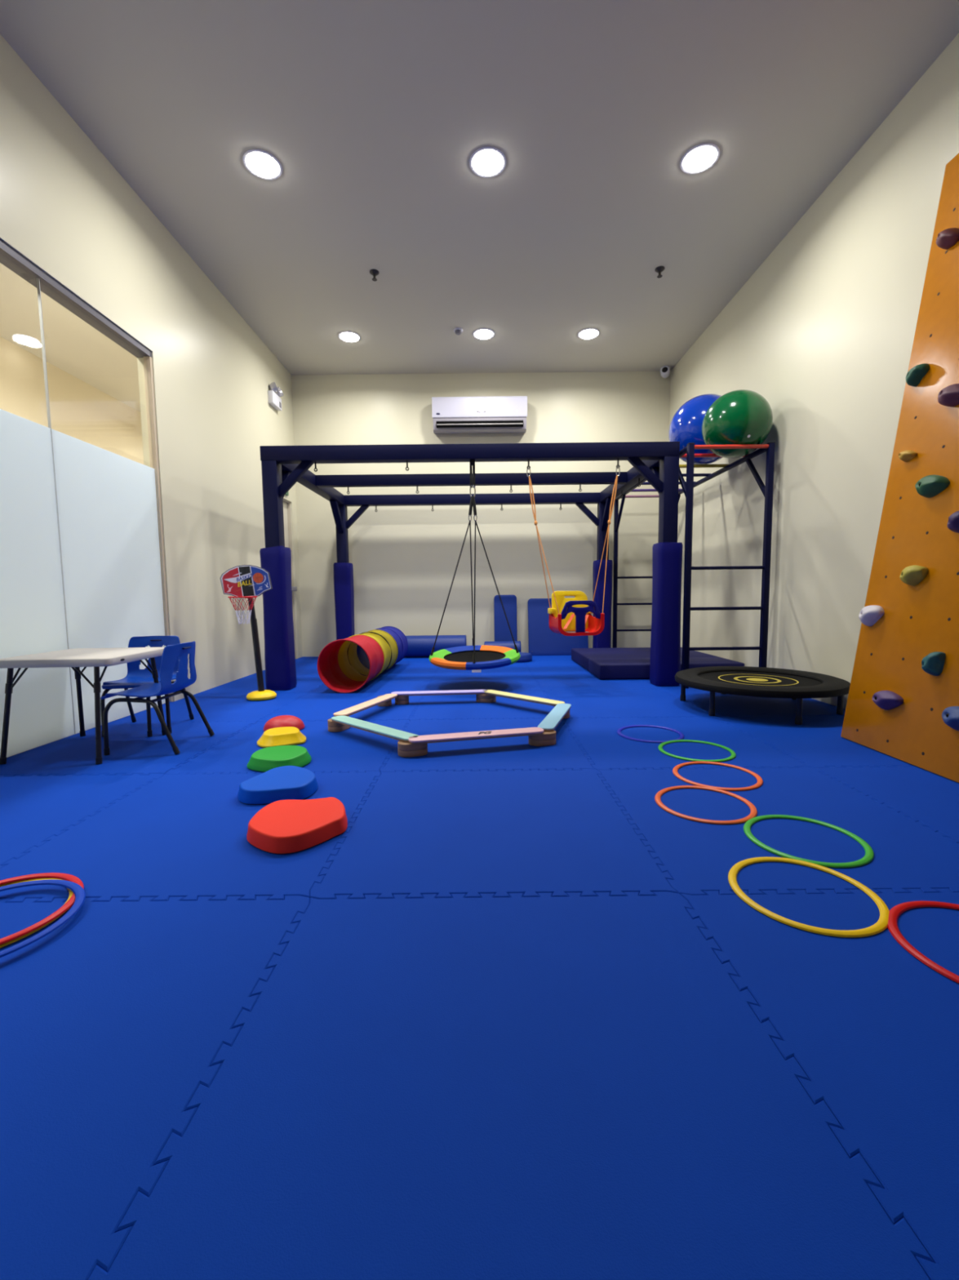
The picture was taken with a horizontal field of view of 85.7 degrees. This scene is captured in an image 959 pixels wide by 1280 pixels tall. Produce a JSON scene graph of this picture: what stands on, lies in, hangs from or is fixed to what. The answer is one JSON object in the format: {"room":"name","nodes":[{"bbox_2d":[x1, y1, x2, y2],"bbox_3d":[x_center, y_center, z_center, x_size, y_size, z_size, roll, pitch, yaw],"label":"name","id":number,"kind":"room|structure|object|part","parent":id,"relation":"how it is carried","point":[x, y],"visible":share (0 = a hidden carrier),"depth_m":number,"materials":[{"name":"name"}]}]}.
{"room":"children's therapy gym","nodes":[
{"label":"children's therapy gym","id":0,"kind":"room"},
{"bbox_2d":[0,262,140,412],"bbox_3d":[-3.329,-2.501,3.295,1.535,0.100,9.600,-1,5,0],"label":"ceiling","id":1,"kind":"structure","parent":0,"point":[72,344],"depth_m":4.39,"materials":[{"name":"beige paint"}]},
{"bbox_2d":[19,337,41,347],"bbox_3d":[-3.826,-2.528,4.426,0.166,0.030,0.166,-1,5,0],"label":"recessed light","id":2,"kind":"object","parent":1,"relation":"in","point":[32,343],"visible":0.92,"depth_m":4.39,"materials":[{"name":"white plastic"}]},
{"bbox_2d":[0,336,143,464],"bbox_3d":[-3.312,-0.957,3.428,1.535,3.000,9.600,-1,5,0],"label":"wall","id":3,"kind":"structure","parent":0,"point":[78,410],"depth_m":4.99,"materials":[{"name":"beige paint"}]},
{"bbox_2d":[7,706,153,757],"bbox_3d":[-3.296,0.588,3.561,1.535,0.100,9.600,-1,5,0],"label":"floor","id":4,"kind":"structure","parent":0,"point":[153,707],"depth_m":3.13,"materials":[{"name":"beige tile"}]},
{"bbox_2d":[0,34,302,703],"bbox_3d":[-2.487,-1.212,2.571,0.120,3.738,8.905,-1,5,0],"label":"wall","id":5,"kind":"structure","parent":0,"point":[64,207],"depth_m":4.14,"materials":[{"name":"beige paint"}]},
{"bbox_2d":[0,239,173,757],"bbox_3d":[-2.486,-0.667,2.043,0.109,2.645,3.870,-1,5,0],"label":"window","id":6,"kind":"structure","parent":5,"relation":"in","point":[82,562],"depth_m":3.08,"materials":[{"name":"white glass"}]},
{"bbox_2d":[267,382,283,410],"bbox_3d":[-2.394,-2.880,6.098,0.101,0.254,0.270,-1,5,0],"label":"emergency light","id":7,"kind":"object","parent":5,"relation":"attached to","point":[273,394],"visible":1,"depth_m":6.03,"materials":[{"name":"white plastic"}]},
{"bbox_2d":[283,498,297,658],"bbox_3d":[-2.459,-0.732,6.339,0.165,2.035,0.900,-1,5,0],"label":"door","id":8,"kind":"structure","parent":5,"relation":"in","point":[286,504],"depth_m":6.70,"materials":[{"name":"beige paint"}]},
{"bbox_2d":[0,655,958,1279],"bbox_3d":[0.046,0.614,2.730,4.962,0.080,8.665,-1,5,0],"label":"floor","id":9,"kind":"structure","parent":0,"point":[524,1017],"depth_m":1.04,"materials":[{"name":"blue rubber"}]},
{"bbox_2d":[0,879,85,957],"bbox_3d":[-1.205,0.691,1.268,0.380,0.007,0.380,-1,5,0],"label":"ring","id":10,"kind":"object","parent":9,"relation":"on","point":[79,892],"visible":1,"depth_m":1.34,"materials":[{"name":"blue plastic"}]},
{"bbox_2d":[0,877,73,947],"bbox_3d":[-1.254,0.704,1.321,0.368,0.007,0.368,-1,5,0],"label":"ring","id":11,"kind":"object","parent":10,"relation":"on","point":[70,891],"visible":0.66,"depth_m":1.39,"materials":[{"name":"yellow plastic"}]},
{"bbox_2d":[0,872,84,944],"bbox_3d":[-1.246,0.695,1.327,0.368,0.007,0.368,-1,5,0],"label":"ring","id":12,"kind":"object","parent":11,"relation":"on","point":[70,902],"visible":0.92,"depth_m":1.36,"materials":[{"name":"red plastic"}]},
{"bbox_2d":[0,647,165,764],"bbox_3d":[-2.109,0.330,2.801,0.568,0.521,0.608,-1,5,-3],"label":"table","id":13,"kind":"object","parent":9,"relation":"on","point":[77,658],"visible":0.91,"depth_m":2.56,"materials":[{"name":"grey plastic"}]},
{"bbox_3d":[-2.344,0.356,2.565,0.023,0.457,0.082,3,6,37],"label":"leg","id":14,"kind":"part","parent":13,"relation":"part of","materials":[{"name":"black metal"}]},
{"bbox_3d":[-2.344,0.316,3.029,0.022,0.456,0.066,-4,6,-36],"label":"leg","id":15,"kind":"part","parent":13,"relation":"part of","materials":[{"name":"black metal"}]},
{"bbox_3d":[-1.887,0.352,2.555,0.023,0.457,0.082,-2,5,-18],"label":"leg","id":16,"kind":"part","parent":13,"relation":"part of","materials":[{"name":"black metal"}]},
{"bbox_3d":[-1.887,0.311,3.035,0.022,0.456,0.064,2,6,26],"label":"leg","id":17,"kind":"part","parent":13,"relation":"part of","materials":[{"name":"black metal"}]},
{"bbox_2d":[100,635,194,737],"bbox_3d":[-2.071,0.270,3.224,0.378,0.569,0.411,-1,5,-10],"label":"chair","id":18,"kind":"object","parent":9,"relation":"on","point":[135,677],"visible":0.67,"depth_m":3.32,"materials":[{"name":"blue plastic"}]},
{"bbox_3d":[-2.201,0.407,3.105,0.035,0.275,0.165,0,5,4],"label":"leg","id":19,"kind":"part","parent":18,"relation":"part of","materials":[{"name":"black metal"}]},
{"bbox_3d":[-2.241,0.396,3.291,0.031,0.274,0.226,-3,5,-22],"label":"leg","id":20,"kind":"part","parent":18,"relation":"part of","materials":[{"name":"black metal"}]},
{"bbox_3d":[-1.902,0.400,3.158,0.035,0.275,0.165,-3,5,-24],"label":"leg","id":21,"kind":"part","parent":18,"relation":"part of","materials":[{"name":"black metal"}]},
{"bbox_3d":[-1.928,0.388,3.345,0.031,0.274,0.226,0,5,2],"label":"leg","id":22,"kind":"part","parent":18,"relation":"part of","materials":[{"name":"black metal"}]},
{"bbox_2d":[100,640,214,755],"bbox_3d":[-1.766,0.300,2.840,0.411,0.569,0.378,-1,5,0],"label":"chair","id":23,"kind":"object","parent":9,"relation":"on","point":[171,652],"visible":1,"depth_m":2.75,"materials":[{"name":"blue plastic"}]},
{"bbox_3d":[-1.870,0.439,2.700,0.165,0.275,0.035,-2,5,-14],"label":"leg","id":24,"kind":"part","parent":23,"relation":"part of","materials":[{"name":"black metal"}]},
{"bbox_3d":[-1.870,0.413,3.002,0.165,0.275,0.035,1,5,14],"label":"leg","id":25,"kind":"part","parent":23,"relation":"part of","materials":[{"name":"black metal"}]},
{"bbox_3d":[-1.680,0.442,2.693,0.226,0.274,0.031,0,5,12],"label":"leg","id":26,"kind":"part","parent":23,"relation":"part of","materials":[{"name":"black metal"}]},
{"bbox_3d":[-1.681,0.415,3.010,0.226,0.274,0.031,-2,5,-12],"label":"leg","id":27,"kind":"part","parent":23,"relation":"part of","materials":[{"name":"black metal"}]},
{"bbox_2d":[220,564,276,700],"bbox_3d":[-1.784,-0.055,4.051,0.345,1.060,0.311,-5,6,-40],"label":"basketball hoop","id":28,"kind":"object","parent":9,"relation":"on","point":[249,582],"visible":1,"depth_m":4.04,"materials":[{"name":"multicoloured plastic"}]},
{"bbox_2d":[237,765,318,804],"bbox_3d":[-0.833,0.603,2.178,0.306,0.054,0.321,-1,5,0],"label":"stepping stone","id":29,"kind":"object","parent":9,"relation":"on","point":[286,782],"visible":0.98,"depth_m":2.08,"materials":[{"name":"blue plastic"}]},
{"bbox_2d":[247,745,311,772],"bbox_3d":[-0.975,0.575,2.524,0.294,0.054,0.286,-1,5,0],"label":"stepping stone","id":30,"kind":"object","parent":9,"relation":"on","point":[263,760],"visible":0.96,"depth_m":2.46,"materials":[{"name":"green plastic"}]},
{"bbox_2d":[257,726,306,747],"bbox_3d":[-1.116,0.538,2.911,0.257,0.064,0.250,-3,6,-30],"label":"stepping stone","id":31,"kind":"object","parent":9,"relation":"on","point":[285,735],"visible":1,"depth_m":2.84,"materials":[{"name":"yellow plastic"}]},
{"bbox_2d":[263,715,304,731],"bbox_3d":[-1.204,0.507,3.184,0.242,0.080,0.213,-1,5,0],"label":"stepping stone","id":32,"kind":"object","parent":9,"relation":"on","point":[282,721],"visible":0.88,"depth_m":3.13,"materials":[{"name":"red plastic"}]},
{"bbox_2d":[246,796,347,854],"bbox_3d":[-0.627,0.634,1.795,0.331,0.054,0.341,-1,5,0],"label":"stepping stone","id":33,"kind":"object","parent":9,"relation":"on","point":[281,827],"visible":1,"depth_m":1.73,"materials":[{"name":"red plastic"}]},
{"bbox_2d":[327,718,350,732],"bbox_3d":[-0.860,0.512,3.165,0.100,0.065,0.152,1,5,20],"label":"wooden block","id":34,"kind":"object","parent":9,"relation":"on","point":[333,726],"visible":0.62,"depth_m":3.10,"materials":[{"name":"brown wood"}]},
{"bbox_2d":[333,693,397,716],"bbox_3d":[-0.756,0.438,3.511,0.094,0.019,0.706,1,5,20],"label":"beam","id":35,"kind":"structure","parent":34,"relation":"on","point":[352,710],"depth_m":3.45,"materials":[{"name":"brown wood"}]},
{"bbox_2d":[317,626,408,693],"bbox_3d":[-1.103,0.142,5.223,0.457,0.456,1.821,0,5,2],"label":"tunnel","id":36,"kind":"object","parent":9,"relation":"on","point":[345,665],"visible":1,"depth_m":4.85,"materials":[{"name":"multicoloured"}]},
{"bbox_2d":[377,695,391,706],"bbox_3d":[-0.707,0.452,3.845,0.103,0.065,0.105,-1,5,0],"label":"wooden block","id":37,"kind":"object","parent":9,"relation":"on","point":[388,703],"visible":0.54,"depth_m":3.80,"materials":[{"name":"brown wood"}]},
{"bbox_2d":[395,696,408,704],"bbox_3d":[-0.585,0.446,3.897,0.104,0.065,0.100,-1,5,0],"label":"wooden block","id":38,"kind":"object","parent":9,"relation":"on","point":[399,700],"visible":0.8,"depth_m":3.85,"materials":[{"name":"brown wood"}]},
{"bbox_2d":[391,689,487,696],"bbox_3d":[-0.300,0.399,3.909,0.728,0.019,0.094,-1,5,-4],"label":"beam","id":39,"kind":"structure","parent":38,"relation":"on","point":[453,691],"depth_m":3.88,"materials":[{"name":"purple wood"}]},
{"bbox_2d":[397,740,427,757],"bbox_3d":[-0.342,0.551,2.649,0.152,0.065,0.100,-2,5,-14],"label":"wooden block","id":40,"kind":"object","parent":9,"relation":"on","point":[406,749],"visible":0.88,"depth_m":2.60,"materials":[{"name":"brown wood"}]},
{"bbox_2d":[331,715,418,742],"bbox_3d":[-0.600,0.490,2.890,0.736,0.019,0.094,4,7,42],"label":"beam","id":41,"kind":"structure","parent":40,"relation":"on","point":[389,732],"depth_m":2.85,"materials":[{"name":"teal wood"}]},
{"bbox_2d":[408,727,544,744],"bbox_3d":[-0.009,0.499,2.709,0.724,0.020,0.094,-2,5,-13],"label":"beam","id":42,"kind":"structure","parent":40,"relation":"on","point":[437,738],"depth_m":2.69,"materials":[{"name":"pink wood"}]},
{"bbox_2d":[404,635,466,657],"bbox_3d":[-0.650,0.081,6.832,0.955,0.292,0.292,-1,5,0],"label":"bolster","id":43,"kind":"object","parent":9,"relation":"on","point":[420,646],"visible":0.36,"depth_m":6.71,"materials":[{"name":"blue leather"}]},
{"bbox_2d":[259,441,683,690],"bbox_3d":[-0.069,-0.716,5.587,3.630,2.082,2.376,-1,5,0],"label":"swing frame","id":44,"kind":"object","parent":9,"relation":"on","point":[657,463],"visible":0.9,"depth_m":4.47,"materials":[{"name":"blue paint"}]},
{"bbox_3d":[-1.772,-0.544,4.514,0.125,1.960,0.125,-1,5,0],"label":"post","id":45,"kind":"part","parent":44,"relation":"part of","materials":[{"name":"blue metal"}]},
{"bbox_3d":[-1.749,-0.730,6.661,0.125,1.960,0.125,-1,5,0],"label":"post","id":46,"kind":"part","parent":44,"relation":"part of","materials":[{"name":"blue metal"}]},
{"bbox_2d":[428,459,520,672],"bbox_3d":[-0.051,-0.655,4.505,0.808,1.774,0.804,-1,5,0],"label":"swing","id":47,"kind":"object","parent":44,"relation":"hanging from","point":[474,658],"visible":1,"depth_m":4.49,"materials":[{"name":"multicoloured fabric"}]},
{"bbox_2d":[526,466,620,635],"bbox_3d":[0.810,-0.770,4.508,0.793,1.446,0.332,-1,5,-9],"label":"swing","id":48,"kind":"object","parent":44,"relation":"hanging from","point":[571,616],"visible":1,"depth_m":4.46,"materials":[{"name":"red plastic"}]},
{"bbox_3d":[0.647,-0.259,4.621,0.050,0.050,0.100,-1,5,-9],"label":"arm","id":49,"kind":"part","parent":48,"relation":"part of","materials":[{"name":"yellow plastic"}]},
{"bbox_3d":[0.820,-0.262,4.687,0.334,0.364,0.069,-1,5,-9],"label":"backrest","id":50,"kind":"part","parent":48,"relation":"part of","materials":[{"name":"yellow plastic"}]},
{"bbox_3d":[1.585,-0.765,6.660,0.125,1.960,0.125,-1,5,0],"label":"post","id":51,"kind":"part","parent":44,"relation":"part of","materials":[{"name":"blue metal"}]},
{"bbox_3d":[1.637,-0.581,4.513,0.125,1.960,0.125,-1,5,0],"label":"post","id":52,"kind":"part","parent":44,"relation":"part of","materials":[{"name":"blue metal"}]},
{"bbox_2d":[475,693,496,702],"bbox_3d":[0.050,0.436,3.937,0.152,0.065,0.100,-1,5,0],"label":"wooden block","id":53,"kind":"object","parent":9,"relation":"on","point":[481,698],"visible":0.85,"depth_m":3.89,"materials":[{"name":"brown wood"}]},
{"bbox_2d":[484,689,564,706],"bbox_3d":[0.300,0.411,3.698,0.720,0.019,0.094,4,7,44],"label":"beam","id":54,"kind":"structure","parent":53,"relation":"on","point":[497,693],"depth_m":3.65,"materials":[{"name":"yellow wood"}]},
{"bbox_2d":[484,640,521,652],"bbox_3d":[0.297,0.121,6.695,0.470,0.219,0.219,-1,5,0],"label":"bolster","id":55,"kind":"object","parent":9,"relation":"on","point":[510,644],"visible":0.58,"depth_m":6.61,"materials":[{"name":"blue leather"}]},
{"bbox_2d":[493,595,517,641],"bbox_3d":[0.348,-0.191,6.907,0.303,0.821,0.198,-1,5,0],"label":"mat","id":56,"kind":"object","parent":9,"relation":"on","point":[501,629],"visible":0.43,"depth_m":6.86,"materials":[{"name":"blue leather"}]},
{"bbox_2d":[515,652,533,662],"bbox_3d":[0.443,0.204,6.372,0.422,0.098,0.422,-1,5,0],"label":"floor cushion","id":57,"kind":"object","parent":9,"relation":"on","point":[525,657],"visible":0.37,"depth_m":6.22,"materials":[{"name":"blue leather"}]},
{"bbox_2d":[528,730,555,746],"bbox_3d":[0.341,0.530,2.811,0.152,0.065,0.100,-2,5,-14],"label":"wooden block","id":58,"kind":"object","parent":9,"relation":"on","point":[548,738],"visible":0.85,"depth_m":2.77,"materials":[{"name":"brown wood"}]},
{"bbox_2d":[527,598,588,655],"bbox_3d":[1.049,-0.174,6.920,0.798,0.769,0.177,-1,5,0],"label":"mat","id":59,"kind":"object","parent":9,"relation":"on","point":[542,641],"visible":0.52,"depth_m":6.88,"materials":[{"name":"blue leather"}]},
{"bbox_2d":[563,710,569,718],"bbox_3d":[0.551,0.473,3.442,0.100,0.065,0.152,0,5,10],"label":"wooden block","id":60,"kind":"object","parent":9,"relation":"on","point":[567,715],"visible":0.23,"depth_m":3.38,"materials":[{"name":"brown wood"}]},
{"bbox_2d":[537,703,571,731],"bbox_3d":[0.461,0.459,3.121,0.094,0.019,0.669,1,5,19],"label":"beam","id":61,"kind":"structure","parent":60,"relation":"on","point":[553,718],"depth_m":3.05,"materials":[{"name":"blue wood"}]},
{"bbox_2d":[617,724,684,742],"bbox_3d":[0.983,0.537,2.983,0.368,0.007,0.368,-1,5,0],"label":"ring","id":62,"kind":"object","parent":9,"relation":"on","point":[619,731],"visible":1,"depth_m":2.96,"materials":[{"name":"blue"}]},
{"bbox_2d":[571,647,744,679],"bbox_3d":[1.819,0.231,5.637,1.370,0.143,1.530,-1,5,0],"label":"mat","id":63,"kind":"object","parent":9,"relation":"on","point":[623,663],"visible":0.7,"depth_m":5.13,"materials":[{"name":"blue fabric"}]},
{"bbox_2d":[612,441,775,688],"bbox_3d":[2.075,-0.714,5.486,0.706,2.050,2.358,-1,5,0],"label":"bars","id":64,"kind":"object","parent":9,"relation":"on","point":[688,451],"visible":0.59,"depth_m":4.35,"materials":[{"name":"blue paint"}]},
{"bbox_3d":[1.735,-1.687,5.401,0.040,0.034,2.264,-1,5,0],"label":"rail","id":65,"kind":"part","parent":64,"relation":"part of","materials":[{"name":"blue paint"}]},
{"bbox_2d":[668,393,723,464],"bbox_3d":[2.170,-2.025,4.996,0.643,0.639,0.642,-1,5,0],"label":"exercise ball","id":66,"kind":"object","parent":64,"relation":"on","point":[686,425],"visible":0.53,"depth_m":4.81,"materials":[{"name":"blue plastic"}]},
{"bbox_3d":[2.393,-1.694,5.401,0.040,0.034,2.264,-1,5,0],"label":"rail","id":67,"kind":"part","parent":64,"relation":"part of","materials":[{"name":"blue metal"}]},
{"bbox_2d":[702,389,773,457],"bbox_3d":[2.187,-1.834,4.405,0.543,0.540,0.542,-1,5,0],"label":"exercise ball","id":68,"kind":"object","parent":64,"relation":"on","point":[741,416],"visible":0.96,"depth_m":4.22,"materials":[{"name":"green plastic"}]},
{"bbox_2d":[657,739,736,762],"bbox_3d":[1.111,0.564,2.652,0.368,0.007,0.368,-1,5,0],"label":"ring","id":69,"kind":"object","parent":9,"relation":"on","point":[733,755],"visible":1,"depth_m":2.62,"materials":[{"name":"green plastic"}]},
{"bbox_2d":[654,785,757,824],"bbox_3d":[0.862,0.624,1.984,0.360,0.007,0.360,-1,5,0],"label":"ring","id":70,"kind":"object","parent":9,"relation":"on","point":[753,813],"visible":1,"depth_m":1.94,"materials":[{"name":"orange plastic"}]},
{"bbox_2d":[672,761,763,791],"bbox_3d":[1.049,0.596,2.289,0.364,0.007,0.364,-1,5,0],"label":"ring","id":71,"kind":"object","parent":9,"relation":"on","point":[760,781],"visible":0.99,"depth_m":2.25,"materials":[{"name":"orange plastic"}]},
{"bbox_2d":[675,666,850,724],"bbox_3d":[1.955,0.363,3.646,1.086,0.221,1.086,-1,5,0],"label":"trampoline","id":72,"kind":"object","parent":9,"relation":"on","point":[757,682],"visible":1,"depth_m":3.45,"materials":[{"name":"black fabric"}]},
{"bbox_3d":[1.533,0.345,3.889,0.033,0.165,0.033,-1,5,0],"label":"leg","id":73,"kind":"part","parent":72,"relation":"part of","materials":[{"name":"black metal"}]},
{"bbox_3d":[1.533,0.387,3.404,0.033,0.165,0.033,-1,5,0],"label":"leg","id":74,"kind":"part","parent":72,"relation":"part of","materials":[{"name":"black metal"}]},
{"bbox_3d":[1.955,0.404,3.161,0.033,0.165,0.033,-1,5,0],"label":"leg","id":75,"kind":"part","parent":72,"relation":"part of","materials":[{"name":"black metal"}]},
{"bbox_3d":[2.377,0.378,3.403,0.033,0.165,0.033,-1,5,0],"label":"leg","id":76,"kind":"part","parent":72,"relation":"part of","materials":[{"name":"black metal"}]},
{"bbox_2d":[728,857,889,937],"bbox_3d":[0.872,0.675,1.391,0.368,0.007,0.368,-1,5,0],"label":"ring","id":77,"kind":"object","parent":9,"relation":"on","point":[882,924],"visible":1,"depth_m":1.33,"materials":[{"name":"yellow plastic"}]},
{"bbox_2d":[743,814,874,867],"bbox_3d":[1.065,0.647,1.692,0.360,0.007,0.360,-1,5,0],"label":"ring","id":78,"kind":"object","parent":9,"relation":"on","point":[868,856],"visible":1,"depth_m":1.65,"materials":[{"name":"green plastic"}]},
{"bbox_2d":[840,153,958,782],"bbox_3d":[2.224,-0.911,2.175,0.533,3.010,1.287,-1,5,0],"label":"panel","id":79,"kind":"object","parent":9,"relation":"on","point":[903,703],"visible":1,"depth_m":2.54,"materials":[{"name":"orange wood"}]},
{"bbox_2d":[887,900,958,983],"bbox_3d":[1.147,0.693,1.157,0.374,0.007,0.374,-1,5,0],"label":"ring","id":80,"kind":"object","parent":9,"relation":"on","point":[895,913],"visible":1,"depth_m":1.23,"materials":[{"name":"red plastic"}]},
{"bbox_2d":[0,0,958,374],"bbox_3d":[0.020,-3.150,2.406,5.175,0.100,8.905,-1,5,0],"label":"ceiling","id":81,"kind":"structure","parent":0,"point":[374,114],"depth_m":3.29,"materials":[{"name":"beige paint"}]},
{"bbox_2d":[242,148,282,179],"bbox_3d":[-1.448,-3.160,3.455,0.246,0.030,0.246,-1,5,0],"label":"recessed light","id":82,"kind":"object","parent":81,"relation":"in","point":[261,162],"visible":1,"depth_m":3.43,"materials":[{"name":"white plastic"}]},
{"bbox_2d":[337,330,360,342],"bbox_3d":[-1.447,-3.358,5.752,0.246,0.030,0.246,-1,5,0],"label":"recessed light","id":83,"kind":"object","parent":81,"relation":"in","point":[348,336],"visible":1,"depth_m":5.71,"materials":[{"name":"white plastic"}]},
{"bbox_2d":[369,269,378,281],"bbox_3d":[-0.938,-3.247,4.613,0.084,0.066,0.084,-1,5,0],"label":"sprinkler","id":84,"kind":"object","parent":81,"relation":"attached to","point":[374,273],"visible":1,"depth_m":4.60,"materials":[{"name":"black metal"}]},
{"bbox_2d":[453,327,462,335],"bbox_3d":[-0.230,-3.351,5.625,0.100,0.048,0.100,-1,5,0],"label":"smoke detector","id":85,"kind":"object","parent":81,"relation":"attached to","point":[458,331],"visible":1,"depth_m":5.60,"materials":[{"name":"white plastic"}]},
{"bbox_2d":[472,328,494,339],"bbox_3d":[0.048,-3.371,5.721,0.246,0.030,0.246,-1,5,0],"label":"recessed light","id":86,"kind":"object","parent":81,"relation":"in","point":[482,333],"visible":1,"depth_m":5.68,"materials":[{"name":"white plastic"}]},
{"bbox_2d":[469,146,506,177],"bbox_3d":[0.056,-3.176,3.455,0.246,0.030,0.246,-1,5,0],"label":"recessed light","id":87,"kind":"object","parent":81,"relation":"in","point":[487,161],"visible":1,"depth_m":3.43,"materials":[{"name":"white plastic"}]},
{"bbox_2d":[472,149,503,175],"bbox_3d":[0.056,-3.175,3.455,0.208,0.030,0.208,-1,5,0],"label":"diffuser","id":88,"kind":"object","parent":87,"relation":"attached to","point":[485,162],"depth_m":3.43,"materials":[{"name":"white plastic"}]},
{"bbox_2d":[577,328,599,339],"bbox_3d":[1.212,-3.385,5.741,0.246,0.030,0.246,-1,5,0],"label":"recessed light","id":89,"kind":"object","parent":81,"relation":"in","point":[588,333],"visible":1,"depth_m":5.70,"materials":[{"name":"white plastic"}]},
{"bbox_2d":[654,266,665,278],"bbox_3d":[1.607,-3.274,4.611,0.084,0.066,0.084,-1,5,0],"label":"sprinkler","id":90,"kind":"object","parent":81,"relation":"attached to","point":[660,269],"visible":1,"depth_m":4.60,"materials":[{"name":"black metal"}]},
{"bbox_2d":[660,365,671,377],"bbox_3d":[2.380,-3.429,6.621,0.119,0.126,0.142,2,5,24],"label":"security camera","id":91,"kind":"object","parent":81,"relation":"attached to","point":[665,370],"visible":1,"depth_m":6.57,"materials":[{"name":"white plastic"}]},
{"bbox_2d":[680,142,719,173],"bbox_3d":[1.467,-3.190,3.445,0.246,0.030,0.246,-1,5,0],"label":"recessed light","id":92,"kind":"object","parent":81,"relation":"in","point":[699,158],"visible":1,"depth_m":3.42,"materials":[{"name":"white plastic"}]},
{"bbox_2d":[291,370,671,657],"bbox_3d":[0.037,-1.616,6.947,4.935,3.738,0.120,-1,5,0],"label":"wall","id":93,"kind":"structure","parent":0,"point":[404,559],"depth_m":6.88,"materials":[{"name":"beige paint"}]},
{"bbox_2d":[431,395,527,433],"bbox_3d":[0.003,-2.891,6.670,1.208,0.417,0.212,-1,5,0],"label":"air conditioner","id":94,"kind":"object","parent":93,"relation":"attached to","point":[506,414],"visible":1,"depth_m":6.57,"materials":[{"name":"white plastic"}]},
{"bbox_3d":[0.002,-2.969,6.639,1.208,0.256,0.160,-1,5,0],"label":"panel","id":95,"kind":"part","parent":94,"relation":"part of","materials":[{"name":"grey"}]},
{"bbox_2d":[436,420,523,427],"bbox_3d":[0.004,-2.767,6.609,1.110,0.093,0.053,-1,5,0],"label":"air vent","id":96,"kind":"object","parent":94,"relation":"attached to","point":[440,424],"depth_m":6.59,"materials":[{"name":"black plastic"}]},
{"bbox_2d":[669,33,958,708],"bbox_3d":[2.567,-1.265,2.570,0.120,3.738,8.905,-1,5,0],"label":"wall","id":97,"kind":"structure","parent":0,"point":[824,330],"depth_m":3.76,"materials":[{"name":"beige paint"}]}
]}

